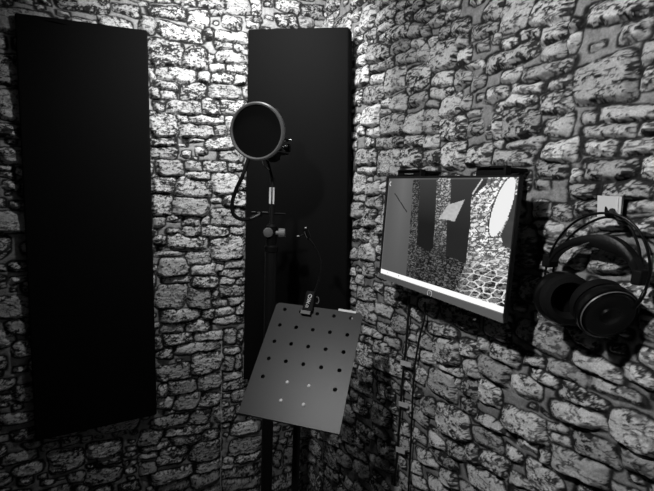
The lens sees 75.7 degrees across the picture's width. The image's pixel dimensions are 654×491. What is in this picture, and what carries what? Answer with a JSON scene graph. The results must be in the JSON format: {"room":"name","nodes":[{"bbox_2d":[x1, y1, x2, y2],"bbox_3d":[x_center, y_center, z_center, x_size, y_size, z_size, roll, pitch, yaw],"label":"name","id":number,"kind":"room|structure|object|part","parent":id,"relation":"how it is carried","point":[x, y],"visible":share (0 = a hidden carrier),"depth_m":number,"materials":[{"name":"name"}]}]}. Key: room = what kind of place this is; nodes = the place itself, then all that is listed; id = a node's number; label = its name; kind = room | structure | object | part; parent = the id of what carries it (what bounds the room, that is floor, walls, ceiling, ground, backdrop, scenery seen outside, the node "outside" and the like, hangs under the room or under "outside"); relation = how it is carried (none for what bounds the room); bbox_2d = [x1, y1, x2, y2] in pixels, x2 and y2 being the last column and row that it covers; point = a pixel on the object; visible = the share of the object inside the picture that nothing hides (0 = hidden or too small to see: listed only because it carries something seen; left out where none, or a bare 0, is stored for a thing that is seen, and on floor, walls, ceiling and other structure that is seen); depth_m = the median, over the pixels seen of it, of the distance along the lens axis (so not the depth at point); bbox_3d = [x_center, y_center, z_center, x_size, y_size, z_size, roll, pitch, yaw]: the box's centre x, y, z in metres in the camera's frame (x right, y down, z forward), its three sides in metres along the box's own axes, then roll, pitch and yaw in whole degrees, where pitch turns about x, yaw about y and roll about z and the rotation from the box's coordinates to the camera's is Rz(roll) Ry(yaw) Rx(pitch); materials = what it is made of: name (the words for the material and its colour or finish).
{"room":"studio","nodes":[
{"label":"studio","id":0,"kind":"room"},
{"bbox_2d":[0,0,324,490],"bbox_3d":[-0.794,0.035,1.504,1.620,2.450,0.145,-2,9,-26],"label":"wall","id":1,"kind":"structure","parent":0,"point":[197,439],"depth_m":1.55,"materials":[{"name":"stone"}]},
{"bbox_2d":[15,13,156,440],"bbox_3d":[-0.788,-0.027,1.412,0.381,1.374,0.034,-2,9,-26],"label":"acoustic panel","id":2,"kind":"object","parent":1,"relation":"attached to","point":[83,87],"visible":1,"depth_m":1.39,"materials":[{"name":"black fabric"}]},
{"bbox_2d":[244,27,351,378],"bbox_3d":[-0.101,-0.104,1.560,0.428,1.329,0.056,5,8,18],"label":"acoustic panel","id":3,"kind":"object","parent":1,"relation":"attached to","point":[305,74],"visible":0.75,"depth_m":1.50,"materials":[{"name":"black fabric"}]},
{"bbox_3d":[-0.093,-0.106,1.583,0.422,1.310,0.008,5,8,18],"label":"frame","id":4,"kind":"part","parent":3,"relation":"part of","materials":[{"name":"black metal"}]},
{"bbox_2d":[305,0,653,490],"bbox_3d":[0.427,0.157,0.975,0.147,2.450,1.954,-2,9,-26],"label":"wall","id":5,"kind":"structure","parent":0,"point":[560,91],"depth_m":0.91,"materials":[{"name":"stone"}]},
{"bbox_2d":[391,296,410,490],"bbox_3d":[0.217,0.723,1.290,0.008,1.166,0.058,-2,9,-26],"label":"cable","id":6,"kind":"object","parent":5,"relation":"attached to","point":[409,297],"depth_m":1.25,"materials":[{"name":"black plastic"}]},
{"bbox_3d":[0.209,0.751,1.299,0.001,0.037,0.044,-2,9,-26],"label":"tape strip","id":7,"kind":"part","parent":6,"relation":"part of","materials":[{"name":"white plastic"}]},
{"bbox_3d":[0.221,0.617,1.268,0.001,0.034,0.044,-2,9,-26],"label":"tape strip","id":8,"kind":"part","parent":6,"relation":"part of","materials":[{"name":"white plastic"}]},
{"bbox_3d":[0.226,0.472,1.248,0.001,0.028,0.045,-2,9,-26],"label":"tape strip","id":9,"kind":"part","parent":6,"relation":"part of","materials":[{"name":"white plastic"}]},
{"bbox_3d":[0.230,0.346,1.232,0.001,0.026,0.050,-2,9,-26],"label":"tape strip","id":10,"kind":"part","parent":6,"relation":"part of","materials":[{"name":"white plastic"}]},
{"bbox_2d":[407,302,425,490],"bbox_3d":[0.242,0.731,1.241,0.006,1.167,0.038,-2,9,-26],"label":"cable","id":11,"kind":"object","parent":5,"relation":"attached to","point":[423,322],"visible":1,"depth_m":1.21,"materials":[{"name":"black plastic"}]},
{"bbox_2d":[378,165,527,322],"bbox_3d":[0.290,-0.018,1.002,0.102,0.330,0.436,-2,9,-26],"label":"monitor","id":12,"kind":"object","parent":5,"relation":"attached to","point":[452,240],"visible":1,"depth_m":0.92,"materials":[{"name":"black plastic"}]},
{"bbox_2d":[533,212,651,336],"bbox_3d":[0.434,0.045,0.698,0.095,0.204,0.175,-4,10,-37],"label":"headphones","id":13,"kind":"object","parent":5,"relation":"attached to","point":[599,307],"visible":1,"depth_m":0.68,"materials":[{"name":"black plastic"}]},
{"bbox_2d":[533,271,579,322],"bbox_3d":[0.415,0.092,0.742,0.094,0.093,0.037,4,8,10],"label":"ear cup","id":14,"kind":"object","parent":13,"relation":"on","point":[556,295],"depth_m":0.72,"materials":[{"name":"black leather"}]},
{"bbox_2d":[574,285,639,336],"bbox_3d":[0.448,0.106,0.677,0.094,0.092,0.052,2,8,0],"label":"ear cup","id":15,"kind":"object","parent":13,"relation":"on","point":[599,310],"depth_m":0.66,"materials":[{"name":"black plastic"}]},
{"bbox_2d":[597,196,623,217],"bbox_3d":[0.461,-0.064,0.703,0.053,0.037,0.049,-2,9,-26],"label":"wall hook","id":16,"kind":"object","parent":5,"relation":"attached to","point":[614,204],"visible":0.85,"depth_m":0.71,"materials":[{"name":"white plastic"}]},
{"bbox_3d":[-0.391,1.442,0.775,1.620,0.100,1.950,-2,9,-26],"label":"floor","id":17,"kind":"structure","parent":0,"visible":0},
{"bbox_2d":[251,178,285,490],"bbox_3d":[-0.194,0.546,1.383,0.250,1.518,0.250,-2,9,-26],"label":"microphone stand","id":18,"kind":"object","parent":17,"relation":"on","point":[270,232],"visible":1,"depth_m":1.31,"materials":[{"name":"black metal"}]},
{"bbox_2d":[230,101,284,221],"bbox_3d":[-0.203,-0.227,1.175,0.115,0.331,0.150,-3,10,-35],"label":"filter","id":19,"kind":"object","parent":18,"relation":"attached to","point":[257,129],"visible":1,"depth_m":1.15,"materials":[{"name":"black fabric"}]},
{"bbox_3d":[-0.180,-0.040,1.282,0.031,0.031,0.020,0,8,-17],"label":"clutch knob","id":20,"kind":"part","parent":18,"relation":"part of","materials":[{"name":"grey"}]},
{"bbox_3d":[-0.169,-0.094,1.293,0.015,0.065,0.015,-2,9,-26],"label":"rod","id":21,"kind":"part","parent":18,"relation":"part of","materials":[{"name":"black metal"}]},
{"bbox_3d":[-0.166,-0.191,1.279,0.013,0.028,0.013,-2,9,-26],"label":"thread rod","id":22,"kind":"part","parent":18,"relation":"part of","materials":[{"name":"black metal"}]},
{"bbox_2d":[262,108,291,177],"bbox_3d":[-0.161,-0.304,1.263,0.095,0.210,0.095,6,9,27],"label":"microphone","id":23,"kind":"object","parent":18,"relation":"on","point":[287,148],"visible":0.38,"depth_m":1.26,"materials":[{"name":"black metal"}]},
{"bbox_3d":[-0.124,-0.296,1.280,0.027,0.025,0.024,2,8,0],"label":"mount knob","id":24,"kind":"part","parent":23,"relation":"part of","materials":[{"name":"black plastic"}]},
{"bbox_3d":[-0.142,-0.038,1.296,0.030,0.031,0.030,2,8,0],"label":"boom knob","id":25,"kind":"part","parent":18,"relation":"part of","materials":[{"name":"grey"}]},
{"bbox_2d":[237,303,362,490],"bbox_3d":[-0.067,0.762,1.153,0.410,1.166,0.363,-2,9,-26],"label":"music stand","id":26,"kind":"object","parent":17,"relation":"on","point":[292,393],"visible":1,"depth_m":1.08,"materials":[{"name":"grey metal"}]},
{"bbox_3d":[-0.091,0.694,1.190,0.021,0.688,0.021,-2,9,-26],"label":"post","id":27,"kind":"part","parent":26,"relation":"part of","materials":[{"name":"black metal"}]},
{"bbox_2d":[297,227,321,314],"bbox_3d":[-0.046,0.070,1.194,0.068,0.236,0.107,0,8,-15],"label":"lamp","id":28,"kind":"object","parent":26,"relation":"on","point":[307,308],"visible":1,"depth_m":1.20,"materials":[{"name":"black plastic"}]}
]}

